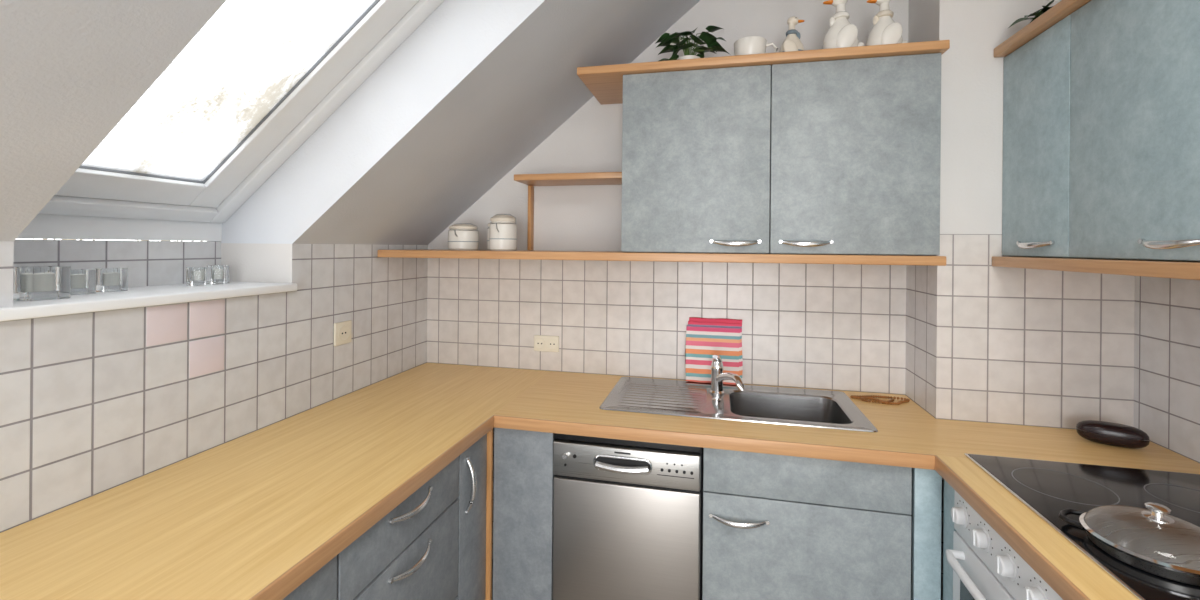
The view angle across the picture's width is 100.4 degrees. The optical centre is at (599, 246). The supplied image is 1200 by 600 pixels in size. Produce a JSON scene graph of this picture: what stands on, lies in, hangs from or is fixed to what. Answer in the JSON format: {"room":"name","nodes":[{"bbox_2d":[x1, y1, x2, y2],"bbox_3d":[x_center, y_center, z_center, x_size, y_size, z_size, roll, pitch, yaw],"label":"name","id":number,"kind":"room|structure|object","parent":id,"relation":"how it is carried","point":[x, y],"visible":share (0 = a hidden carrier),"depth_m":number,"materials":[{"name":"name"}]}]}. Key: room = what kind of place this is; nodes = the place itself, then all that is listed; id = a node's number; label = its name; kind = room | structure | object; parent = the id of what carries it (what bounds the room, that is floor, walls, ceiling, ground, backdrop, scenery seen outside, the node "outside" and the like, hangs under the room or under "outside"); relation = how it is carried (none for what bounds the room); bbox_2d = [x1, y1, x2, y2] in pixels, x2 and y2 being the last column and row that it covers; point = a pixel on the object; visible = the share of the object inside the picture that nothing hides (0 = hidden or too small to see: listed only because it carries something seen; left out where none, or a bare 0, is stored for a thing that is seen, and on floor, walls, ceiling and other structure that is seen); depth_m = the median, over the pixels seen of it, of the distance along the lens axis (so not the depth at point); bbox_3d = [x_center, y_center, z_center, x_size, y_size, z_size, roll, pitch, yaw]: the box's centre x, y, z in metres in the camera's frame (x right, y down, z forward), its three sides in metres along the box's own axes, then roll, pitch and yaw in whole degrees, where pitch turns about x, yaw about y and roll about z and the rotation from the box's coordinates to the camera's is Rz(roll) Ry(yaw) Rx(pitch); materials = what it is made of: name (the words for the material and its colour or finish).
{"room":"kitchen","nodes":[
{"label":"kitchen","id":0,"kind":"room"},
{"bbox_2d":[0,239,427,532],"bbox_3d":[-1.460,0.695,0.283,0.340,1.425,4.300,0,0,13],"label":"wall","id":1,"kind":"structure","parent":0,"point":[88,409],"depth_m":1.31,"materials":[{"name":"tile"}]},
{"bbox_2d":[16,214,221,240],"bbox_3d":[-1.355,-0.055,1.344,0.066,0.073,0.648,0,0,13],"label":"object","id":2,"kind":"structure","parent":1,"relation":"attached to","point":[43,226],"depth_m":1.36,"materials":[{"name":"white paint"}]},
{"bbox_2d":[0,281,296,321],"bbox_3d":[-1.186,0.127,1.262,0.304,0.024,0.728,0,0,13],"label":"window sill","id":3,"kind":"structure","parent":1,"relation":"attached to","point":[144,296],"depth_m":1.18,"materials":[{"name":"white paint"}]},
{"bbox_2d":[13,266,70,300],"bbox_3d":[-1.214,0.079,1.084,0.068,0.070,0.068,0,0,13],"label":"tealight holder","id":4,"kind":"object","parent":3,"relation":"on","point":[30,283],"visible":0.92,"depth_m":1.06,"materials":[{"name":"clear glass"}]},
{"bbox_2d":[71,269,95,294],"bbox_3d":[-1.255,0.085,1.196,0.052,0.058,0.052,0,0,13],"label":"tealight holder","id":5,"kind":"object","parent":3,"relation":"on","point":[83,281],"visible":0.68,"depth_m":1.19,"materials":[{"name":"clear glass"}]},
{"bbox_2d":[96,268,127,291],"bbox_3d":[-1.246,0.085,1.277,0.045,0.058,0.045,0,0,13],"label":"tealight holder","id":6,"kind":"object","parent":3,"relation":"on","point":[107,279],"visible":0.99,"depth_m":1.26,"materials":[{"name":"clear glass"}]},
{"bbox_2d":[186,267,209,284],"bbox_3d":[-1.197,0.088,1.491,0.042,0.052,0.042,0,0,13],"label":"tealight holder","id":7,"kind":"object","parent":3,"relation":"on","point":[194,275],"visible":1,"depth_m":1.47,"materials":[{"name":"clear glass"}]},
{"bbox_2d":[207,265,228,283],"bbox_3d":[-1.184,0.086,1.550,0.042,0.056,0.042,0,0,13],"label":"tealight holder","id":8,"kind":"object","parent":3,"relation":"on","point":[219,274],"visible":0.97,"depth_m":1.53,"materials":[{"name":"clear glass"}]},
{"bbox_2d":[146,299,224,377],"bbox_3d":[-1.052,0.241,1.278,0.001,0.193,0.193,0,0,13],"label":"wall tile","id":9,"kind":"structure","parent":1,"relation":"attached to","point":[167,323],"depth_m":1.30,"materials":[{"name":"white tile"}]},
{"bbox_2d":[334,320,351,345],"bbox_3d":[-0.927,0.312,1.803,0.010,0.082,0.082,0,0,13],"label":"wall outlet","id":10,"kind":"object","parent":1,"relation":"attached to","point":[342,330],"visible":1,"depth_m":1.79,"materials":[{"name":"beige plastic"}]},
{"bbox_2d":[0,0,699,244],"bbox_3d":[-0.151,-0.736,-0.092,3.034,1.470,4.450,0,0,13],"label":"ceiling","id":11,"kind":"structure","parent":0,"point":[479,85],"depth_m":1.52,"materials":[{"name":"paint"}]},
{"bbox_2d":[38,0,443,222],"bbox_3d":[-0.856,-0.513,1.230,1.042,0.878,0.646,0,0,13],"label":"window","id":12,"kind":"structure","parent":11,"relation":"attached to","point":[259,78],"depth_m":1.35,"materials":[{"name":"glass"}]},
{"bbox_2d":[485,559,492,599],"bbox_3d":[-0.146,1.469,-0.021,3.050,0.100,4.600,0,0,13],"label":"floor","id":13,"kind":"structure","parent":0,"point":[492,559],"depth_m":2.09,"materials":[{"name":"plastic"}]},
{"bbox_2d":[282,429,492,599],"bbox_3d":[-0.945,0.997,0.383,0.620,0.830,2.726,0,0,13],"label":"base cabinet","id":14,"kind":"object","parent":13,"relation":"on","point":[436,544],"visible":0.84,"depth_m":1.31,"materials":[{"name":"wood"}]},
{"bbox_2d":[0,363,1199,599],"bbox_3d":[0.059,0.569,0.447,2.542,0.039,3.299,0,0,13],"label":"countertop","id":15,"kind":"structure","parent":14,"relation":"on","point":[254,515],"depth_m":1.20,"materials":[{"name":"brown wood"}]},
{"bbox_2d":[710,355,743,394],"bbox_3d":[0.445,0.473,1.795,0.066,0.156,0.220,1,0,-8],"label":"kitchen faucet","id":16,"kind":"object","parent":15,"relation":"on","point":[717,375],"visible":1,"depth_m":1.86,"materials":[{"name":"silver metal"}]},
{"bbox_2d":[599,377,877,431],"bbox_3d":[0.463,0.622,1.801,0.865,0.175,0.430,0,0,13],"label":"sink","id":17,"kind":"object","parent":15,"relation":"in","point":[829,409],"visible":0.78,"depth_m":1.85,"materials":[{"name":"silver metal"}]},
{"bbox_2d":[685,317,742,384],"bbox_3d":[0.460,0.420,2.022,0.226,0.256,0.043,0,0,13],"label":"tea towel","id":18,"kind":"object","parent":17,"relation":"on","point":[706,338],"visible":0.91,"depth_m":2.01,"materials":[{"name":"fabric"}]},
{"bbox_2d":[850,395,909,404],"bbox_3d":[1.016,0.554,1.810,0.201,0.009,0.090,0,0,13],"label":"chain","id":19,"kind":"object","parent":15,"relation":"on","point":[874,397],"visible":1,"depth_m":1.81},
{"bbox_2d":[964,453,1199,599],"bbox_3d":[1.159,0.557,1.000,0.510,0.006,0.580,0,0,13],"label":"cooktop","id":20,"kind":"object","parent":15,"relation":"in","point":[1047,488],"visible":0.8,"depth_m":1.12,"materials":[{"name":"black glass"}]},
{"bbox_2d":[1059,502,1199,585],"bbox_3d":[0.996,0.507,0.893,0.215,0.090,0.215,0,0,13],"label":"pan","id":21,"kind":"object","parent":20,"relation":"on","point":[1151,540],"visible":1,"depth_m":0.86,"materials":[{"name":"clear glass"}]},
{"bbox_2d":[1076,420,1149,447],"bbox_3d":[1.453,0.532,1.419,0.150,0.060,0.063,0,0,36],"label":"glasses case","id":22,"kind":"object","parent":15,"relation":"on","point":[1107,433],"visible":1,"depth_m":1.40,"materials":[{"name":"leather"}]},
{"bbox_2d":[493,427,554,599],"bbox_3d":[-0.195,1.003,1.878,0.205,0.830,0.523,0,0,13],"label":"base cabinet","id":23,"kind":"object","parent":13,"relation":"on","point":[523,459],"visible":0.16,"depth_m":1.62,"materials":[{"name":"wood"}]},
{"bbox_2d":[552,433,702,599],"bbox_3d":[0.128,1.007,1.775,0.462,0.829,0.559,0,0,13],"label":"dishwasher","id":24,"kind":"object","parent":13,"relation":"on","point":[627,514],"visible":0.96,"depth_m":1.53,"materials":[{"name":"silver metal"}]},
{"bbox_2d":[702,448,941,599],"bbox_3d":[0.668,1.011,1.664,0.634,0.830,0.553,0,0,13],"label":"base cabinet","id":25,"kind":"object","parent":13,"relation":"on","point":[775,527],"visible":0.8,"depth_m":1.42,"materials":[{"name":"grey laminate"}]},
{"bbox_2d":[943,480,955,599],"bbox_3d":[1.182,1.015,1.259,0.543,0.830,0.063,0,0,13],"label":"base cabinet","id":26,"kind":"object","parent":13,"relation":"on","point":[949,528],"visible":0.02,"depth_m":1.32,"materials":[{"name":"blue laminate"}]},
{"bbox_2d":[946,490,1062,599],"bbox_3d":[1.089,1.015,0.932,0.618,0.829,0.602,0,0,13],"label":"built-in oven","id":27,"kind":"object","parent":13,"relation":"on","point":[985,566],"visible":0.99,"depth_m":1.12,"materials":[{"name":"white metal"}]},
{"bbox_2d":[427,0,908,558],"bbox_3d":[0.358,-0.052,2.150,3.034,2.950,0.150,0,0,13],"label":"wall","id":28,"kind":"structure","parent":0,"point":[842,327],"depth_m":2.12,"materials":[{"name":"tile"}]},
{"bbox_2d":[534,335,558,351],"bbox_3d":[-0.236,0.428,2.203,0.115,0.070,0.010,0,0,13],"label":"wall outlet","id":29,"kind":"object","parent":28,"relation":"attached to","point":[544,343],"visible":1,"depth_m":2.20,"materials":[{"name":"beige plastic"}]},
{"bbox_2d":[514,172,621,249],"bbox_3d":[-0.098,-0.136,2.075,0.476,0.310,0.199,0,0,13],"label":"wall shelf","id":30,"kind":"object","parent":28,"relation":"attached to","point":[593,178],"visible":0.79,"depth_m":2.03,"materials":[{"name":"brown wood"}]},
{"bbox_2d":[378,249,945,265],"bbox_3d":[0.132,0.036,1.931,1.988,0.030,0.374,0,0,13],"label":"wall shelf","id":31,"kind":"object","parent":28,"relation":"attached to","point":[923,260],"visible":0.93,"depth_m":1.72,"materials":[{"name":"brown wood"}]},
{"bbox_2d":[448,223,478,249],"bbox_3d":[-0.568,-0.041,2.080,0.127,0.112,0.127,1,0,-32],"label":"storage jar","id":32,"kind":"object","parent":31,"relation":"on","point":[461,236],"visible":0.96,"depth_m":2.03,"materials":[{"name":"white ceramic"}]},
{"bbox_2d":[487,223,489,249],"bbox_3d":[-0.431,-0.047,2.116,0.093,0.126,0.093,1,0,-32],"label":"storage jar","id":33,"kind":"object","parent":31,"relation":"on","point":[488,223],"visible":0.11,"depth_m":2.09,"materials":[{"name":"white ceramic"}]},
{"bbox_2d":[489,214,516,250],"bbox_3d":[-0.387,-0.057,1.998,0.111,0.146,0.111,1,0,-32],"label":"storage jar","id":34,"kind":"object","parent":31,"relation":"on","point":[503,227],"visible":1,"depth_m":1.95,"materials":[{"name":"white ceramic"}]},
{"bbox_2d":[577,40,949,104],"bbox_3d":[0.533,-0.620,1.835,1.175,0.028,0.384,0,0,13],"label":"wall shelf","id":35,"kind":"object","parent":28,"relation":"attached to","point":[605,82],"visible":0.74,"depth_m":1.67,"materials":[{"name":"brown wood"}]},
{"bbox_2d":[656,25,728,60],"bbox_3d":[0.337,-0.716,1.834,0.280,0.161,0.184,0,0,13],"label":"pothos","id":36,"kind":"object","parent":35,"relation":"on","point":[666,39],"visible":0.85,"depth_m":1.81,"materials":[{"name":"green plant"}]},
{"bbox_2d":[734,36,777,55],"bbox_3d":[0.537,-0.677,1.758,0.112,0.087,0.134,1,0,-36],"label":"coffee mug","id":37,"kind":"object","parent":35,"relation":"on","point":[751,44],"visible":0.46,"depth_m":1.72,"materials":[{"name":"white ceramic"}]},
{"bbox_2d":[780,16,803,51],"bbox_3d":[0.665,-0.717,1.746,0.084,0.170,0.085,0,0,-38],"label":"goose","id":38,"kind":"object","parent":35,"relation":"on","point":[792,42],"visible":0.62,"depth_m":1.73,"materials":[{"name":"grey ceramic"}]},
{"bbox_2d":[822,0,863,48],"bbox_3d":[0.825,-0.744,1.701,0.113,0.228,0.114,0,0,-38],"label":"goose","id":39,"kind":"object","parent":35,"relation":"on","point":[841,33],"visible":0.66,"depth_m":1.67,"materials":[{"name":"white ceramic"}]},
{"bbox_2d":[866,0,907,45],"bbox_3d":[0.961,-0.741,1.680,0.111,0.223,0.112,0,0,-38],"label":"goose","id":40,"kind":"object","parent":35,"relation":"on","point":[885,30],"visible":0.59,"depth_m":1.65,"materials":[{"name":"white ceramic"}]},
{"bbox_2d":[621,53,940,255],"bbox_3d":[0.602,-0.290,1.816,1.000,0.628,0.388,0,0,13],"label":"upper cabinet","id":41,"kind":"object","parent":28,"relation":"attached to","point":[832,156],"visible":1,"depth_m":1.65,"materials":[{"name":"grey laminate"}]},
{"bbox_2d":[905,0,1134,599],"bbox_3d":[1.384,0.157,1.698,0.529,2.550,0.270,0,0,13],"label":"wall","id":42,"kind":"structure","parent":0,"point":[985,342],"depth_m":1.59,"materials":[{"name":"tile"}]},
{"bbox_2d":[1134,276,1199,462],"bbox_3d":[1.264,0.081,-0.342,0.150,2.700,4.300,0,0,13],"label":"wall","id":43,"kind":"structure","parent":0,"point":[1167,310],"depth_m":1.39,"materials":[{"name":"tile"}]},
{"bbox_2d":[994,0,1090,56],"bbox_3d":[1.161,-0.615,0.364,0.375,0.030,2.428,0,0,13],"label":"wall shelf","id":44,"kind":"object","parent":43,"relation":"attached to","point":[1064,8],"visible":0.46,"depth_m":1.38,"materials":[{"name":"brown wood"}]},
{"bbox_2d":[1010,0,1053,26],"bbox_3d":[1.345,-0.676,1.460,0.220,0.094,0.160,0,0,13],"label":"ivy","id":45,"kind":"object","parent":44,"relation":"on","point":[1044,9],"visible":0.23,"depth_m":1.48,"materials":[{"name":"green plant"}]},
{"bbox_2d":[992,256,1199,279],"bbox_3d":[1.155,0.046,0.364,0.375,0.032,2.428,0,0,13],"label":"wall shelf","id":46,"kind":"object","parent":43,"relation":"attached to","point":[1190,270],"visible":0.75,"depth_m":1.12,"materials":[{"name":"brown wood"}]},
{"bbox_2d":[1002,0,1199,261],"bbox_3d":[1.157,-0.285,0.364,0.377,0.628,2.428,0,0,13],"label":"upper cabinet","id":47,"kind":"object","parent":43,"relation":"attached to","point":[1101,107],"visible":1,"depth_m":1.16,"materials":[{"name":"blue laminate"}]}
]}

